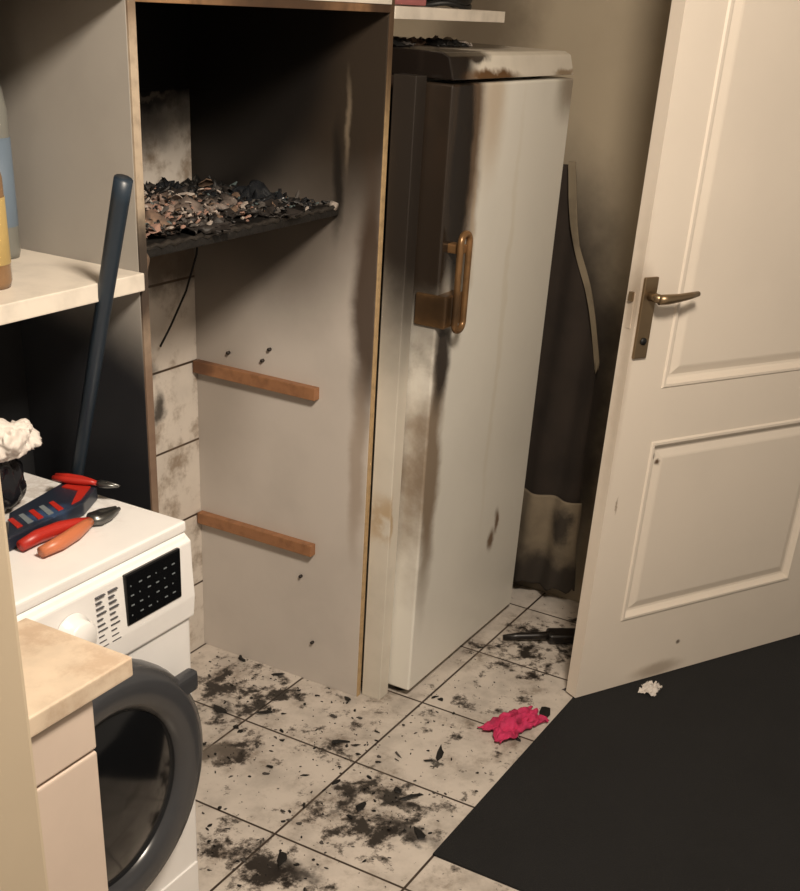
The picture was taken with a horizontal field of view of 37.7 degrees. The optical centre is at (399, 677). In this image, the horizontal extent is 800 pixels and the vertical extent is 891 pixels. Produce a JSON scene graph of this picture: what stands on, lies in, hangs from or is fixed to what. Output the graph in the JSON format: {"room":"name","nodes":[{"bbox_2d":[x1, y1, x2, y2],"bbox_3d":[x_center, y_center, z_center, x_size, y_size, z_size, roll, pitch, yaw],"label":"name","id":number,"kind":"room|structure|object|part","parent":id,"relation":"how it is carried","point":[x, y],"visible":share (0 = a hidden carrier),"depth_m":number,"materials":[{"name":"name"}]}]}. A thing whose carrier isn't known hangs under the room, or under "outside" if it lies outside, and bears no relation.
{"room":"fire-damaged room","nodes":[
{"label":"fire-damaged room","id":0,"kind":"room"},
{"bbox_2d":[0,479,48,890],"bbox_3d":[-0.387,-0.009,0.763,0.190,2.400,0.192,19,33,24],"label":"wall","id":1,"kind":"structure","parent":0,"point":[22,855],"depth_m":0.83,"materials":[{"name":"beige paint"}]},
{"bbox_2d":[135,2,203,651],"bbox_3d":[-0.797,-0.879,2.264,0.080,2.460,5.800,19,33,24],"label":"wall","id":2,"kind":"structure","parent":0,"point":[161,28],"depth_m":2.73,"materials":[{"name":"tile"}]},
{"bbox_2d":[146,202,338,257],"bbox_3d":[-0.475,-0.903,2.308,0.420,0.018,0.742,19,33,24],"label":"shelf board","id":3,"kind":"object","parent":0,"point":[267,218],"depth_m":2.23,"materials":[{"name":"black wood"}]},
{"bbox_2d":[190,583,578,890],"bbox_3d":[0.804,0.725,2.093,3.860,0.060,5.800,19,33,24],"label":"floor","id":4,"kind":"structure","parent":0,"point":[516,669],"depth_m":2.82,"materials":[{"name":"tile"}]},
{"bbox_2d":[17,618,132,890],"bbox_3d":[-0.584,0.446,1.481,0.180,0.870,0.600,19,33,24],"label":"cabinet","id":5,"kind":"object","parent":4,"relation":"on","point":[63,672],"depth_m":1.44,"materials":[{"name":"white wood"}]},
{"bbox_3d":[-0.512,0.163,1.249,0.015,0.070,0.521,19,33,24],"label":"drawer","id":6,"kind":"part","parent":5,"relation":"part of","materials":[{"name":"white wood"}]},
{"bbox_3d":[-0.534,0.486,1.438,0.015,0.670,0.521,19,33,24],"label":"cupboard door","id":7,"kind":"part","parent":5,"relation":"part of","materials":[{"name":"white wood"}]},
{"bbox_2d":[17,618,132,737],"bbox_3d":[-0.559,0.083,1.269,0.180,0.028,0.600,19,33,24],"label":"countertop","id":8,"kind":"structure","parent":5,"relation":"on","point":[63,672],"depth_m":1.42,"materials":[{"name":"beige wood"}]},
{"bbox_2d":[4,472,202,890],"bbox_3d":[-0.682,0.165,1.979,0.499,0.822,0.595,19,33,24],"label":"washing machine","id":9,"kind":"object","parent":4,"relation":"on","point":[126,586],"visible":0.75,"depth_m":1.90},
{"bbox_2d":[0,458,26,511],"bbox_3d":[-0.651,-0.324,1.890,0.086,0.111,0.099,19,33,24],"label":"plastic bag","id":10,"kind":"object","parent":9,"relation":"on","point":[13,483],"visible":0.82,"depth_m":1.88,"materials":[{"name":"black plastic"}]},
{"bbox_2d":[0,418,41,462],"bbox_3d":[-0.616,-0.378,1.841,0.088,0.061,0.109,19,33,24],"label":"paper towel","id":11,"kind":"object","parent":10,"relation":"on","point":[19,437],"visible":1,"depth_m":1.82,"materials":[{"name":"white paper"}]},
{"bbox_2d":[8,483,97,550],"bbox_3d":[-0.568,-0.261,1.879,0.078,0.025,0.246,13,31,15],"label":"tool case","id":12,"kind":"object","parent":9,"relation":"on","point":[66,501],"visible":0.92,"depth_m":1.88,"materials":[{"name":"blue plastic"}]},
{"bbox_2d":[8,517,22,527],"bbox_3d":[-0.596,-0.239,1.816,0.011,0.001,0.042,-18,37,-33],"label":"print","id":13,"kind":"object","parent":12,"relation":"on","point":[14,522],"depth_m":1.82},
{"bbox_2d":[18,513,32,523],"bbox_3d":[-0.585,-0.249,1.833,0.011,0.001,0.042,-18,37,-33],"label":"print","id":14,"kind":"object","parent":12,"relation":"on","point":[23,518],"depth_m":1.83},
{"bbox_2d":[29,509,42,519],"bbox_3d":[-0.574,-0.258,1.850,0.011,0.001,0.042,-18,37,-33],"label":"print","id":15,"kind":"object","parent":12,"relation":"on","point":[34,514],"depth_m":1.85},
{"bbox_2d":[39,505,53,514],"bbox_3d":[-0.564,-0.267,1.867,0.011,0.001,0.042,-18,37,-33],"label":"print","id":16,"kind":"object","parent":12,"relation":"on","point":[43,509],"depth_m":1.87},
{"bbox_2d":[49,501,63,510],"bbox_3d":[-0.553,-0.276,1.884,0.011,0.001,0.042,-18,37,-33],"label":"print","id":17,"kind":"object","parent":12,"relation":"on","point":[53,505],"depth_m":1.88},
{"bbox_2d":[52,473,119,487],"bbox_3d":[-0.525,-0.329,1.962,0.115,0.013,0.024,9,31,8],"label":"pliers","id":18,"kind":"object","parent":12,"relation":"on","point":[68,478],"visible":1,"depth_m":1.96,"materials":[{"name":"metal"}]},
{"bbox_2d":[16,506,120,556],"bbox_3d":[-0.510,-0.237,1.847,0.065,0.023,0.204,17,33,21],"label":"pliers","id":19,"kind":"object","parent":9,"relation":"on","point":[64,533],"visible":1,"depth_m":1.81,"materials":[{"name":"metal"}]},
{"bbox_3d":[-0.686,-0.190,1.790,0.433,0.020,0.595,19,33,24],"label":"lid","id":20,"kind":"part","parent":9,"relation":"part of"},
{"bbox_3d":[-0.504,-0.051,1.748,0.030,0.156,0.590,19,33,24],"label":"control panel","id":21,"kind":"part","parent":9,"relation":"part of","materials":[{"name":"white plastic"}]},
{"bbox_3d":[-0.460,0.212,1.907,0.028,0.324,0.324,19,33,24],"label":"door glass","id":22,"kind":"part","parent":9,"relation":"part of","materials":[{"name":"black glass"}]},
{"bbox_3d":[-0.538,0.519,2.077,0.008,0.110,0.570,19,33,24],"label":"kick plate","id":23,"kind":"part","parent":9,"relation":"part of","materials":[{"name":"white plastic"}]},
{"bbox_3d":[-0.369,0.013,1.991,0.024,0.040,0.062,19,33,24],"label":"door pull","id":24,"kind":"part","parent":9,"relation":"part of","materials":[{"name":"grey plastic"}]},
{"bbox_2d":[0,0,504,699],"bbox_3d":[-0.605,-0.576,2.107,0.558,2.000,2.500,19,33,24],"label":"storage cabinet","id":25,"kind":"object","parent":4,"relation":"on","point":[292,96],"depth_m":2.52,"materials":[{"name":"white laminate"}]},
{"bbox_2d":[0,173,11,289],"bbox_3d":[-0.609,-0.686,1.691,0.076,0.235,0.076,19,33,24],"label":"plastic bottle","id":26,"kind":"object","parent":25,"relation":"on","point":[5,256],"visible":1,"depth_m":1.71,"materials":[{"name":"yellow plastic"}]},
{"bbox_2d":[0,86,20,258],"bbox_3d":[-0.650,-0.840,1.850,0.069,0.337,0.069,19,33,24],"label":"plastic bottle","id":27,"kind":"object","parent":25,"relation":"on","point":[6,162],"visible":0.73,"depth_m":1.86,"materials":[{"name":"plastic"}]},
{"bbox_3d":[-0.980,-0.330,1.640,0.012,2.000,1.212,19,33,24],"label":"panel","id":28,"kind":"part","parent":25,"relation":"part of","materials":[{"name":"black wood"}]},
{"bbox_2d":[71,174,132,475],"bbox_3d":[-0.525,-0.455,1.972,0.028,0.764,0.325,-23,40,-38],"label":"handle","id":29,"kind":"object","parent":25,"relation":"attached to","point":[122,184],"visible":0.77,"depth_m":1.83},
{"bbox_2d":[144,174,338,346],"bbox_3d":[-0.477,-0.790,2.383,0.464,0.390,0.784,19,33,24],"label":"shelf","id":30,"kind":"object","parent":25,"relation":"in","point":[187,214],"visible":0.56,"depth_m":2.30,"materials":[{"name":"grey wood"}]},
{"bbox_2d":[395,0,425,5],"bbox_3d":[-0.042,-1.435,2.404,0.158,0.090,0.148,19,33,24],"label":"storage box","id":31,"kind":"object","parent":25,"relation":"on","point":[397,2],"visible":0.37,"depth_m":2.40,"materials":[{"name":"plastic"}]},
{"bbox_3d":[0.085,-1.518,2.604,0.151,0.058,0.185,19,33,24],"label":"cable coil","id":32,"kind":"part","parent":25,"relation":"part of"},
{"bbox_2d":[197,626,565,890],"bbox_3d":[-0.031,0.194,2.830,1.357,0.011,1.166,-6,32,-17],"label":"debris","id":33,"kind":"object","parent":4,"relation":"on","point":[282,856],"visible":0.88,"depth_m":2.80,"materials":[{"name":"black wood"}]},
{"bbox_2d":[361,35,572,689],"bbox_3d":[-0.019,-0.810,3.051,0.638,1.523,0.653,19,33,24],"label":"refrigerator","id":34,"kind":"object","parent":4,"relation":"on","point":[496,117],"visible":0.55,"depth_m":2.81,"materials":[{"name":"metal"}]},
{"bbox_3d":[0.087,-0.825,2.616,0.078,0.070,0.088,19,33,24],"label":"handle","id":35,"kind":"part","parent":34,"relation":"part of","materials":[{"name":"brown metal"}]},
{"bbox_3d":[0.123,-0.931,2.544,0.036,0.020,0.028,19,33,24],"label":"handle mount","id":36,"kind":"part","parent":34,"relation":"part of","materials":[{"name":"brown metal"}]},
{"bbox_2d":[477,705,548,743],"bbox_3d":[0.294,0.110,2.986,0.200,0.033,0.097,-20,38,-35],"label":"cleaning cloth","id":37,"kind":"object","parent":4,"relation":"on","point":[508,725],"visible":1,"depth_m":2.98,"materials":[{"name":"pink fabric"}]},
{"bbox_2d":[503,628,575,643],"bbox_3d":[0.417,-0.121,3.395,0.241,0.030,0.056,0,30,-7],"label":"brush","id":38,"kind":"object","parent":4,"relation":"on","point":[553,635],"visible":0.7,"depth_m":3.38,"materials":[{"name":"black plastic"}]},
{"bbox_3d":[0.372,-0.121,3.390,0.151,0.029,0.027,0,30,-7],"label":"handle","id":39,"kind":"part","parent":38,"relation":"part of","materials":[{"name":"black plastic"}]},
{"bbox_2d":[433,634,799,890],"bbox_3d":[1.921,0.234,3.001,2.742,0.006,2.700,19,33,24],"label":"floor mat","id":40,"kind":"object","parent":4,"relation":"on","point":[694,785],"visible":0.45,"depth_m":2.77,"materials":[{"name":"rubber"}]},
{"bbox_2d":[638,681,661,696],"bbox_3d":[0.681,0.026,3.181,0.051,0.022,0.070,19,33,24],"label":"crumpled paper","id":41,"kind":"object","parent":40,"relation":"on","point":[649,687],"visible":1,"depth_m":3.18,"materials":[{"name":"white paper"}]},
{"bbox_2d":[393,0,671,602],"bbox_3d":[0.427,-1.339,3.199,1.020,2.460,0.100,19,33,24],"label":"wall","id":42,"kind":"structure","parent":0,"point":[616,48],"depth_m":3.04,"materials":[{"name":"paint"}]},
{"bbox_2d":[513,161,599,593],"bbox_3d":[0.395,-0.827,3.358,0.403,1.207,0.060,19,33,24],"label":"curtain","id":43,"kind":"object","parent":42,"relation":"hanging from","point":[569,363],"visible":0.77,"depth_m":3.37,"materials":[{"name":"fabric"}]},
{"bbox_2d":[566,0,799,697],"bbox_3d":[0.885,-0.908,2.838,0.860,2.000,0.048,-14,35,-28],"label":"door","id":44,"kind":"structure","parent":42,"relation":"attached to","point":[693,557],"depth_m":2.83,"materials":[{"name":"paint"}]},
{"bbox_2d":[625,291,635,328],"bbox_3d":[0.517,-0.825,2.631,0.002,0.080,0.016,-14,35,-28],"label":"latch plate","id":45,"kind":"object","parent":44,"relation":"attached to","point":[631,304],"visible":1,"depth_m":2.63,"materials":[{"name":"silver metal"}]},
{"bbox_2d":[628,291,634,301],"bbox_3d":[0.516,-0.850,2.614,0.009,0.020,0.012,-14,35,-28],"label":"latch bolt","id":46,"kind":"object","parent":45,"relation":"attached to","point":[631,294],"depth_m":2.61,"materials":[{"name":"gold metal"}]},
{"bbox_2d":[632,277,658,358],"bbox_3d":[0.551,-0.807,2.634,0.040,0.180,0.009,-14,35,-28],"label":"escutcheon","id":47,"kind":"object","parent":44,"relation":"attached to","point":[646,310],"visible":1,"depth_m":2.63,"materials":[{"name":"brown metal"}]},
{"bbox_2d":[640,338,646,344],"bbox_3d":[0.551,-0.760,2.654,0.016,0.016,0.004,-14,35,-28],"label":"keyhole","id":48,"kind":"object","parent":47,"relation":"attached to","point":[643,341],"visible":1,"depth_m":2.65,"materials":[{"name":"black metal"}]},
{"bbox_2d":[647,292,660,302],"bbox_3d":[0.565,-0.840,2.592,0.019,0.019,0.039,-14,35,-28],"label":"handle neck","id":49,"kind":"object","parent":47,"relation":"attached to","point":[652,296],"depth_m":2.59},
{"bbox_2d":[657,291,700,304],"bbox_3d":[0.622,-0.842,2.603,0.122,0.022,0.024,-14,35,-28],"label":"lever","id":50,"kind":"object","parent":47,"relation":"attached to","point":[667,299],"visible":1,"depth_m":2.59,"materials":[{"name":"brown metal"}]}
]}

